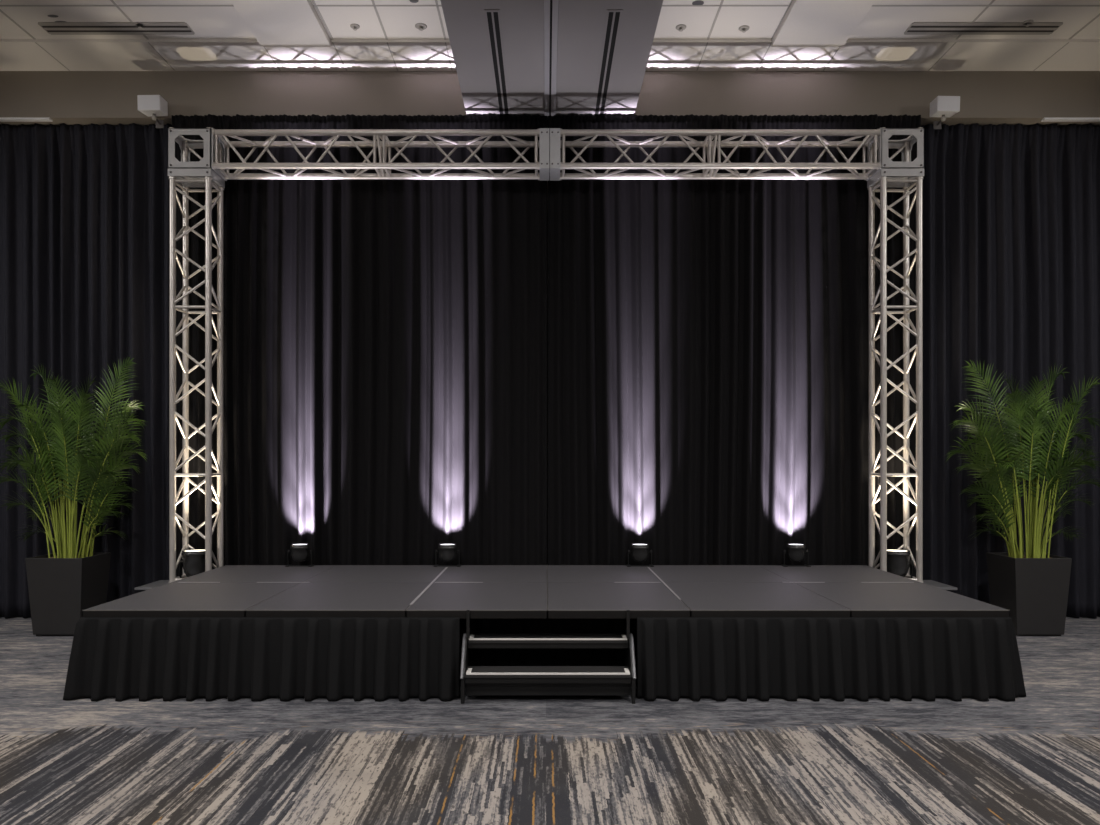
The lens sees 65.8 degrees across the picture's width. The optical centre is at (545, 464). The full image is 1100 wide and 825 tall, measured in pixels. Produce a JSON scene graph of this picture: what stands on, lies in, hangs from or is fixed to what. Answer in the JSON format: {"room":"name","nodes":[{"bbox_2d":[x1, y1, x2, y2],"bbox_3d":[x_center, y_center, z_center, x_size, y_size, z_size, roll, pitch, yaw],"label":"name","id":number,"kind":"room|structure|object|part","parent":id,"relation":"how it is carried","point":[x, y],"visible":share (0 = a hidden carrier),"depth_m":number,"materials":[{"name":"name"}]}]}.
{"room":"event hall","nodes":[
{"label":"event hall","id":0,"kind":"room"},
{"bbox_2d":[0,616,1099,824],"bbox_3d":[0.000,1.838,1.100,18.000,0.100,18.200,0,0,0],"label":"floor","id":1,"kind":"structure","parent":0,"point":[1032,759],"depth_m":5.21,"materials":[{"name":"carpet"}]},
{"bbox_2d":[0,357,146,635],"bbox_3d":[-5.055,0.306,9.092,1.694,2.963,0.962,0,0,0],"label":"potted palm","id":2,"kind":"object","parent":1,"relation":"on","point":[62,584],"visible":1,"depth_m":9.00,"materials":[{"name":"green plant"}]},
{"bbox_2d":[25,552,110,635],"bbox_3d":[-5.101,1.377,9.100,0.590,0.822,0.590,0,0,0],"label":"pot","id":3,"kind":"object","parent":2,"relation":"attached to","point":[61,585],"depth_m":8.84,"materials":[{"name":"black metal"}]},
{"bbox_2d":[135,580,168,589],"bbox_3d":[-3.958,1.538,9.220,0.724,0.500,0.600,0,0,0],"label":"plinth","id":4,"kind":"object","parent":1,"relation":"on","point":[160,582],"visible":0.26,"depth_m":9.09,"materials":[{"name":"metal"}]},
{"bbox_2d":[180,549,204,577],"bbox_3d":[-3.817,1.109,9.270,0.376,0.357,0.292,0,0,0],"label":"uplight","id":5,"kind":"object","parent":1,"relation":"on","point":[193,560],"visible":0.7,"depth_m":9.15,"materials":[{"name":"grey metal"}]},
{"bbox_2d":[82,582,308,616],"bbox_3d":[-2.913,1.451,7.321,1.325,0.674,1.539,0,0,0],"label":"deck","id":6,"kind":"object","parent":1,"relation":"on","point":[170,599],"depth_m":7.01,"materials":[{"name":"grey laminate"}]},
{"bbox_3d":[-2.948,1.153,7.317,1.254,0.059,1.533,0,0,0],"label":"edge frame","id":7,"kind":"part","parent":6,"relation":"part of","materials":[{"name":"black metal"}]},
{"bbox_3d":[-3.300,1.115,8.085,0.400,0.003,0.010,0,0,0],"label":"joining strip","id":8,"kind":"part","parent":6,"relation":"part of","materials":[{"name":"grey metal"}]},
{"bbox_3d":[-2.500,1.115,8.085,0.500,0.003,0.010,0,0,0],"label":"joining strip","id":9,"kind":"part","parent":6,"relation":"part of","materials":[{"name":"grey metal"}]},
{"bbox_2d":[171,565,337,582],"bbox_3d":[-2.948,1.452,8.777,1.254,0.671,1.383,0,0,0],"label":"deck","id":10,"kind":"object","parent":1,"relation":"on","point":[227,573],"visible":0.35,"depth_m":8.68,"materials":[{"name":"grey laminate"}]},
{"bbox_2d":[285,543,314,566],"bbox_3d":[-2.716,0.996,9.385,0.294,0.243,0.210,0,0,0],"label":"uplight","id":11,"kind":"object","parent":10,"relation":"on","point":[299,551],"visible":1,"depth_m":9.32,"materials":[{"name":"grey metal"}]},
{"bbox_2d":[63,617,459,700],"bbox_3d":[-2.190,1.478,7.631,3.051,0.610,2.439,0,0,0],"label":"stage skirt","id":12,"kind":"object","parent":1,"relation":"on","point":[119,658],"visible":0.79,"depth_m":6.50,"materials":[{"name":"fabric"}]},
{"bbox_2d":[245,583,429,616],"bbox_3d":[-1.700,1.452,7.317,1.238,0.671,1.533,0,0,0],"label":"deck","id":13,"kind":"object","parent":1,"relation":"on","point":[304,599],"visible":0.59,"depth_m":6.96,"materials":[{"name":"grey laminate"}]},
{"bbox_3d":[-1.700,1.153,7.317,1.238,0.059,1.533,0,0,0],"label":"edge frame","id":14,"kind":"part","parent":13,"relation":"part of","materials":[{"name":"black metal"}]},
{"bbox_2d":[305,565,447,582],"bbox_3d":[-1.700,1.452,8.777,1.238,0.671,1.383,0,0,0],"label":"deck","id":15,"kind":"object","parent":1,"relation":"on","point":[340,573],"visible":0.4,"depth_m":8.68,"materials":[{"name":"grey laminate"}]},
{"bbox_2d":[434,543,460,566],"bbox_3d":[-1.088,0.996,9.385,0.294,0.243,0.210,0,0,0],"label":"uplight","id":16,"kind":"object","parent":15,"relation":"on","point":[447,551],"visible":1,"depth_m":9.32,"materials":[{"name":"black metal"}]},
{"bbox_2d":[406,582,546,617],"bbox_3d":[-0.534,1.451,7.321,1.090,0.674,1.539,0,0,0],"label":"deck","id":17,"kind":"object","parent":1,"relation":"on","point":[483,600],"depth_m":6.96,"materials":[{"name":"grey laminate"}]},
{"bbox_2d":[410,567,447,604],"bbox_3d":[-1.080,1.115,8.035,0.022,0.003,2.470,0,0,0],"label":"strip","id":18,"kind":"object","parent":17,"relation":"on","point":[433,581],"visible":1,"depth_m":7.67,"materials":[{"name":"grey metal"}]},
{"bbox_3d":[-0.830,1.115,8.085,0.460,0.003,0.010,0,0,0],"label":"joining strip","id":19,"kind":"part","parent":17,"relation":"part of","materials":[{"name":"grey metal"}]},
{"bbox_3d":[-0.534,1.153,7.317,1.090,0.059,1.533,0,0,0],"label":"edge frame","id":20,"kind":"part","parent":17,"relation":"part of","materials":[{"name":"black metal"}]},
{"bbox_2d":[435,565,546,582],"bbox_3d":[-0.534,1.452,8.777,1.090,0.671,1.383,0,0,0],"label":"deck","id":21,"kind":"object","parent":1,"relation":"on","point":[465,573],"visible":0.41,"depth_m":8.68,"materials":[{"name":"grey laminate"}]},
{"bbox_2d":[168,127,923,582],"bbox_3d":[0.000,-1.174,9.290,8.100,4.884,0.420,0,0,0],"label":"frame","id":22,"kind":"object","parent":1,"relation":"on","point":[212,170],"visible":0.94,"depth_m":9.13,"materials":[{"name":"metal"}]},
{"bbox_3d":[-3.571,-3.390,9.295,0.012,0.437,0.400,0,0,0],"label":"plate","id":23,"kind":"part","parent":22,"relation":"part of","materials":[{"name":"metal"}]},
{"bbox_3d":[-0.017,-3.390,9.295,0.107,0.427,0.402,0,0,0],"label":"gusset plate","id":24,"kind":"part","parent":22,"relation":"part of","materials":[{"name":"metal"}]},
{"bbox_3d":[0.099,-3.390,9.295,0.112,0.427,0.402,0,0,0],"label":"gusset plate","id":25,"kind":"part","parent":22,"relation":"part of","materials":[{"name":"metal"}]},
{"bbox_3d":[3.583,-3.390,9.295,0.012,0.437,0.400,0,0,0],"label":"plate","id":26,"kind":"part","parent":22,"relation":"part of","materials":[{"name":"metal"}]},
{"bbox_2d":[460,610,635,703],"bbox_3d":[0.016,1.451,6.636,1.318,0.674,0.588,0,0,0],"label":"steps","id":27,"kind":"structure","parent":1,"relation":"on","point":[478,680],"depth_m":6.43,"materials":[{"name":"black metal"}]},
{"bbox_3d":[-0.630,1.456,6.473,0.026,0.300,0.263,0,0,0],"label":"edge rail","id":28,"kind":"part","parent":27,"relation":"part of","materials":[{"name":"grey metal"}]},
{"bbox_3d":[-0.624,1.558,6.645,0.028,0.460,0.570,0,0,0],"label":"panel","id":29,"kind":"part","parent":27,"relation":"part of","materials":[{"name":"black metal"}]},
{"bbox_3d":[-0.599,1.224,6.532,0.024,0.219,0.021,0,0,0],"label":"post","id":30,"kind":"part","parent":27,"relation":"part of","materials":[{"name":"black metal"}]},
{"bbox_3d":[0.016,1.402,6.609,1.244,0.042,0.023,0,0,0],"label":"riser rail","id":31,"kind":"part","parent":27,"relation":"part of","materials":[{"name":"black metal"}]},
{"bbox_3d":[0.016,1.615,6.383,1.244,0.042,0.023,0,0,0],"label":"riser rail","id":32,"kind":"part","parent":27,"relation":"part of","materials":[{"name":"black metal"}]},
{"bbox_3d":[0.016,1.668,6.438,1.248,0.150,0.015,0,0,0],"label":"kick panel","id":33,"kind":"part","parent":27,"relation":"part of","materials":[{"name":"black metal"}]},
{"bbox_3d":[0.631,1.224,6.532,0.024,0.219,0.021,0,0,0],"label":"post","id":34,"kind":"part","parent":27,"relation":"part of","materials":[{"name":"black metal"}]},
{"bbox_3d":[0.656,1.558,6.645,0.028,0.460,0.570,0,0,0],"label":"panel","id":35,"kind":"part","parent":27,"relation":"part of","materials":[{"name":"black metal"}]},
{"bbox_3d":[0.662,1.456,6.473,0.026,0.300,0.263,0,0,0],"label":"edge rail","id":36,"kind":"part","parent":27,"relation":"part of","materials":[{"name":"grey metal"}]},
{"bbox_2d":[459,610,636,681],"bbox_3d":[0.016,1.486,6.990,1.800,0.595,0.024,0,0,0],"label":"drape","id":37,"kind":"object","parent":1,"relation":"on","point":[479,656],"visible":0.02,"depth_m":6.99,"materials":[{"name":"fabric"}]},
{"bbox_2d":[547,565,661,582],"bbox_3d":[0.564,1.452,8.777,1.101,0.671,1.383,0,0,0],"label":"deck","id":38,"kind":"object","parent":1,"relation":"on","point":[555,573],"visible":0.43,"depth_m":8.68,"materials":[{"name":"black metal"}]},
{"bbox_2d":[626,543,653,566],"bbox_3d":[1.038,0.996,9.385,0.294,0.243,0.210,0,0,0],"label":"uplight","id":39,"kind":"object","parent":38,"relation":"on","point":[639,551],"visible":1,"depth_m":9.32,"materials":[{"name":"black metal"}]},
{"bbox_2d":[547,582,690,617],"bbox_3d":[0.564,1.451,7.321,1.101,0.674,1.539,0,0,0],"label":"deck","id":40,"kind":"object","parent":1,"relation":"on","point":[565,600],"depth_m":6.96,"materials":[{"name":"grey laminate"}]},
{"bbox_3d":[0.564,1.153,7.317,1.101,0.059,1.533,0,0,0],"label":"edge frame","id":41,"kind":"part","parent":40,"relation":"part of","materials":[{"name":"black metal"}]},
{"bbox_3d":[0.870,1.115,8.085,0.440,0.003,0.010,0,0,0],"label":"joining strip","id":42,"kind":"part","parent":40,"relation":"part of","materials":[{"name":"grey metal"}]},
{"bbox_2d":[647,565,789,582],"bbox_3d":[1.732,1.452,8.777,1.233,0.671,1.383,0,0,0],"label":"deck","id":43,"kind":"object","parent":1,"relation":"on","point":[666,573],"visible":0.45,"depth_m":8.68,"materials":[{"name":"grey laminate"}]},
{"bbox_2d":[648,567,680,599],"bbox_3d":[1.115,1.115,8.160,0.016,0.003,2.220,0,0,0],"label":"strip","id":44,"kind":"object","parent":43,"relation":"on","point":[671,590],"visible":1,"depth_m":7.67,"materials":[{"name":"grey metal"}]},
{"bbox_2d":[665,583,850,616],"bbox_3d":[1.732,1.452,7.317,1.233,0.671,1.533,0,0,0],"label":"deck","id":45,"kind":"object","parent":1,"relation":"on","point":[703,599],"visible":0.64,"depth_m":6.96,"materials":[{"name":"grey laminate"}]},
{"bbox_3d":[1.732,1.153,7.317,1.233,0.059,1.533,0,0,0],"label":"edge frame","id":46,"kind":"part","parent":45,"relation":"part of","materials":[{"name":"black metal"}]},
{"bbox_2d":[637,617,1025,700],"bbox_3d":[2.207,1.478,7.630,3.014,0.610,2.439,0,0,0],"label":"stage skirt","id":47,"kind":"object","parent":1,"relation":"on","point":[694,658],"visible":0.82,"depth_m":6.50,"materials":[{"name":"fabric"}]},
{"bbox_2d":[757,565,920,582],"bbox_3d":[2.963,1.452,8.777,1.224,0.671,1.383,0,0,0],"label":"deck","id":48,"kind":"object","parent":1,"relation":"on","point":[815,573],"visible":0.49,"depth_m":8.68,"materials":[{"name":"black metal"}]},
{"bbox_2d":[781,543,810,566],"bbox_3d":[2.760,0.996,9.385,0.294,0.243,0.210,0,0,0],"label":"uplight","id":49,"kind":"object","parent":48,"relation":"on","point":[795,551],"visible":1,"depth_m":9.32,"materials":[{"name":"black metal"}]},
{"bbox_2d":[783,582,1009,616],"bbox_3d":[2.913,1.451,7.321,1.325,0.674,1.539,0,0,0],"label":"deck","id":50,"kind":"object","parent":1,"relation":"on","point":[863,599],"depth_m":7.01,"materials":[{"name":"grey laminate"}]},
{"bbox_3d":[2.450,1.115,8.085,0.400,0.003,0.010,0,0,0],"label":"joining strip","id":51,"kind":"part","parent":50,"relation":"part of","materials":[{"name":"grey metal"}]},
{"bbox_3d":[3.250,1.115,8.085,0.500,0.003,0.010,0,0,0],"label":"joining strip","id":52,"kind":"part","parent":50,"relation":"part of","materials":[{"name":"grey metal"}]},
{"bbox_3d":[2.963,1.153,7.317,1.224,0.059,1.533,0,0,0],"label":"edge frame","id":53,"kind":"part","parent":50,"relation":"part of","materials":[{"name":"black metal"}]},
{"bbox_2d":[887,549,911,577],"bbox_3d":[3.817,1.109,9.270,0.376,0.357,0.292,0,0,0],"label":"uplight","id":54,"kind":"object","parent":1,"relation":"on","point":[898,560],"visible":0.62,"depth_m":9.15,"materials":[{"name":"black metal"}]},
{"bbox_2d":[923,580,956,589],"bbox_3d":[3.958,1.538,9.220,0.724,0.500,0.600,0,0,0],"label":"plinth","id":55,"kind":"object","parent":1,"relation":"on","point":[929,582],"visible":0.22,"depth_m":9.09,"materials":[{"name":"metal"}]},
{"bbox_2d":[947,360,1099,635],"bbox_3d":[5.107,0.325,9.104,1.716,2.925,0.964,0,0,0],"label":"potted palm","id":56,"kind":"object","parent":1,"relation":"on","point":[1033,584],"visible":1,"depth_m":8.99,"materials":[{"name":"green plant"}]},
{"bbox_2d":[986,552,1071,635],"bbox_3d":[5.155,1.377,9.100,0.590,0.822,0.590,0,0,0],"label":"pot","id":57,"kind":"object","parent":56,"relation":"attached to","point":[1034,587],"depth_m":8.84,"materials":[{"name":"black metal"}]},
{"bbox_2d":[0,71,1099,127],"bbox_3d":[0.000,-4.337,9.950,18.000,0.750,0.500,0,0,0],"label":"wall","id":58,"kind":"structure","parent":0,"point":[1025,98],"depth_m":9.70,"materials":[{"name":"beige paint"}]},
{"bbox_2d":[0,117,52,121],"bbox_3d":[-6.430,-3.950,9.723,1.540,0.024,0.074,0,0,0],"label":"rail","id":59,"kind":"object","parent":58,"relation":"attached to","point":[2,119],"visible":1,"depth_m":9.69,"materials":[{"name":"white metal"}]},
{"bbox_2d":[0,123,171,617],"bbox_3d":[-6.231,-1.087,9.910,3.945,5.730,0.228,0,0,0],"label":"drape","id":60,"kind":"object","parent":58,"relation":"hanging from","point":[84,210],"visible":0.77,"depth_m":9.92,"materials":[{"name":"black fabric"}]},
{"bbox_2d":[137,95,167,127],"bbox_3d":[-4.405,-3.975,9.555,0.255,0.266,0.293,0,0,0],"label":"wall speaker","id":61,"kind":"object","parent":58,"relation":"attached to","point":[149,105],"visible":1,"depth_m":9.43,"materials":[{"name":"white plastic"}]},
{"bbox_2d":[138,95,158,109],"bbox_3d":[-4.405,-4.017,9.418,0.240,0.154,0.012,0,0,2],"label":"grille","id":62,"kind":"object","parent":61,"relation":"attached to","point":[145,102],"depth_m":9.42,"materials":[{"name":"white plastic"}]},
{"bbox_3d":[-4.405,-3.887,9.696,0.090,0.090,0.008,0,0,0],"label":"wall plate","id":63,"kind":"part","parent":61,"relation":"part of","materials":[{"name":"metal"}]},
{"bbox_2d":[35,42,1068,70],"bbox_3d":[0.065,-4.500,9.365,15.802,0.013,0.650,0,0,0],"label":"trim","id":64,"kind":"structure","parent":58,"relation":"attached to","point":[35,42],"depth_m":9.35,"materials":[{"name":"white metal"}]},
{"bbox_2d":[929,96,959,128],"bbox_3d":[4.466,-3.964,9.555,0.255,0.266,0.293,0,0,0],"label":"wall speaker","id":65,"kind":"object","parent":58,"relation":"attached to","point":[943,107],"visible":1,"depth_m":9.42,"materials":[{"name":"white plastic"}]},
{"bbox_3d":[4.466,-3.876,9.696,0.090,0.090,0.008,0,0,0],"label":"wall plate","id":66,"kind":"part","parent":65,"relation":"part of","materials":[{"name":"metal"}]},
{"bbox_2d":[938,96,959,110],"bbox_3d":[4.466,-4.006,9.418,0.240,0.154,0.012,0,0,-2],"label":"grille","id":67,"kind":"object","parent":65,"relation":"attached to","point":[945,103],"depth_m":9.42,"materials":[{"name":"white plastic"}]},
{"bbox_2d":[920,123,1099,617],"bbox_3d":[6.228,-1.087,9.921,3.944,5.730,0.225,0,0,0],"label":"drape","id":68,"kind":"object","parent":58,"relation":"hanging from","point":[1011,213],"visible":0.73,"depth_m":9.91,"materials":[{"name":"black fabric"}]},
{"bbox_2d":[1041,117,1099,121],"bbox_3d":[6.440,-3.950,9.723,1.520,0.024,0.074,0,0,0],"label":"rail","id":69,"kind":"object","parent":58,"relation":"attached to","point":[1045,119],"visible":1,"depth_m":9.69,"materials":[{"name":"white plastic"}]},
{"bbox_2d":[0,0,1099,38],"bbox_3d":[0.000,-4.619,1.100,18.000,0.186,18.200,0,0,0],"label":"ceiling","id":70,"kind":"structure","parent":0,"point":[206,22],"depth_m":8.62,"materials":[{"name":"tile"}]},
{"bbox_2d":[38,22,194,34],"bbox_3d":[-4.440,-4.519,8.800,1.524,0.013,0.234,0,0,0],"label":"ceiling vent","id":71,"kind":"object","parent":70,"relation":"in","point":[53,28],"visible":1,"depth_m":8.79,"materials":[{"name":"metal"}]},
{"bbox_2d":[230,0,330,46],"bbox_3d":[-2.660,-4.494,6.525,0.740,0.085,5.050,0,0,0],"label":"ceiling panel","id":72,"kind":"object","parent":70,"relation":"attached to","point":[274,23],"visible":1,"depth_m":8.56,"materials":[{"name":"tile"}]},
{"bbox_2d":[350,24,359,30],"bbox_3d":[-1.969,-4.507,8.763,0.099,0.038,0.099,0,0,0],"label":"sprinkler","id":73,"kind":"object","parent":70,"relation":"attached to","point":[355,27],"visible":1,"depth_m":8.75,"materials":[{"name":"metal"}]},
{"bbox_2d":[415,23,426,30],"bbox_3d":[-1.289,-4.507,8.763,0.124,0.038,0.124,0,0,0],"label":"sprinkler","id":74,"kind":"object","parent":70,"relation":"attached to","point":[421,26],"visible":1,"depth_m":8.75,"materials":[{"name":"metal"}]},
{"bbox_2d":[0,39,1099,70],"bbox_3d":[0.000,-4.516,9.365,18.000,0.040,0.670,0,0,0],"label":"ceiling strip","id":75,"kind":"object","parent":70,"relation":"attached to","point":[15,54],"visible":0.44,"depth_m":9.31,"materials":[{"name":"tile"}]},
{"bbox_2d":[0,0,1099,39],"bbox_3d":[0.000,-4.528,0.540,17.960,0.016,16.980,0,0,0],"label":"grid","id":76,"kind":"object","parent":70,"relation":"attached to","point":[112,1],"visible":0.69,"depth_m":8.38,"materials":[{"name":"white metal"}]},
{"bbox_2d":[676,24,685,31],"bbox_3d":[1.395,-4.507,8.783,0.112,0.038,0.112,0,0,0],"label":"sprinkler","id":77,"kind":"object","parent":70,"relation":"attached to","point":[680,27],"visible":1,"depth_m":8.77,"materials":[{"name":"metal"}]},
{"bbox_2d":[692,0,703,4],"bbox_3d":[1.491,-4.525,8.327,0.116,0.002,0.098,0,0,0],"label":"ceiling mark","id":78,"kind":"structure","parent":70,"relation":"attached to","point":[698,2],"depth_m":8.31,"materials":[{"name":"grey metal"}]},
{"bbox_2d":[739,25,749,32],"bbox_3d":[2.051,-4.507,8.803,0.112,0.038,0.112,0,0,0],"label":"sprinkler","id":79,"kind":"object","parent":70,"relation":"attached to","point":[744,28],"visible":1,"depth_m":8.79,"materials":[{"name":"metal"}]},
{"bbox_2d":[772,0,875,46],"bbox_3d":[2.780,-4.494,6.525,0.760,0.085,5.050,0,0,0],"label":"ceiling panel","id":80,"kind":"object","parent":70,"relation":"attached to","point":[806,23],"visible":1,"depth_m":8.55,"materials":[{"name":"tile"}]},
{"bbox_2d":[904,22,1062,34],"bbox_3d":[4.520,-4.519,8.800,1.544,0.013,0.234,0,0,0],"label":"ceiling vent","id":81,"kind":"object","parent":70,"relation":"in","point":[916,28],"visible":1,"depth_m":8.79,"materials":[{"name":"metal"}]},
{"bbox_2d":[1023,19,1033,26],"bbox_3d":[4.924,-4.507,8.684,0.099,0.038,0.099,0,0,0],"label":"sprinkler","id":82,"kind":"object","parent":70,"relation":"attached to","point":[1030,20],"visible":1,"depth_m":8.67,"materials":[{"name":"metal"}]},
{"bbox_2d":[440,0,662,115],"bbox_3d":[0.050,-4.254,0.870,1.900,0.584,17.700,0,0,0],"label":"ceiling","id":83,"kind":"structure","parent":0,"point":[581,23],"depth_m":8.14,"materials":[{"name":"paint"}]},
{"bbox_2d":[171,114,546,576],"bbox_3d":[-2.104,-1.082,9.622,4.232,5.720,0.170,0,0,0],"label":"drape","id":84,"kind":"object","parent":83,"relation":"hanging from","point":[385,341],"visible":0.67,"depth_m":9.63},
{"bbox_2d":[484,9,509,115],"bbox_3d":[-0.470,-3.958,8.545,0.134,0.008,2.310,0,0,0],"label":"ceiling vent","id":85,"kind":"object","parent":83,"relation":"in","point":[492,16],"visible":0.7,"depth_m":8.28,"materials":[{"name":"metal"}]},
{"bbox_2d":[544,0,558,118],"bbox_3d":[0.045,-3.952,0.900,0.124,0.020,17.600,0,0,0],"label":"track","id":86,"kind":"object","parent":83,"relation":"attached to","point":[550,6],"visible":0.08,"depth_m":8.18,"materials":[{"name":"metal"}]},
{"bbox_3d":[0.009,-3.952,0.900,0.052,0.020,17.600,0,0,0],"label":"rail","id":87,"kind":"part","parent":86,"relation":"part of","materials":[{"name":"metal"}]},
{"bbox_3d":[0.081,-3.952,0.900,0.052,0.020,17.600,0,0,0],"label":"rail","id":88,"kind":"part","parent":86,"relation":"part of","materials":[{"name":"metal"}]},
{"bbox_2d":[593,9,622,115],"bbox_3d":[0.600,-3.958,8.545,0.134,0.008,2.310,0,0,0],"label":"ceiling vent","id":89,"kind":"object","parent":83,"relation":"in","point":[613,17],"visible":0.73,"depth_m":8.28,"materials":[{"name":"metal"}]},
{"bbox_2d":[548,114,920,576],"bbox_3d":[2.122,-1.082,9.618,4.201,5.720,0.164,0,0,0],"label":"drape","id":90,"kind":"object","parent":83,"relation":"hanging from","point":[708,340],"visible":0.65,"depth_m":9.63,"materials":[{"name":"black fabric"}]}
]}

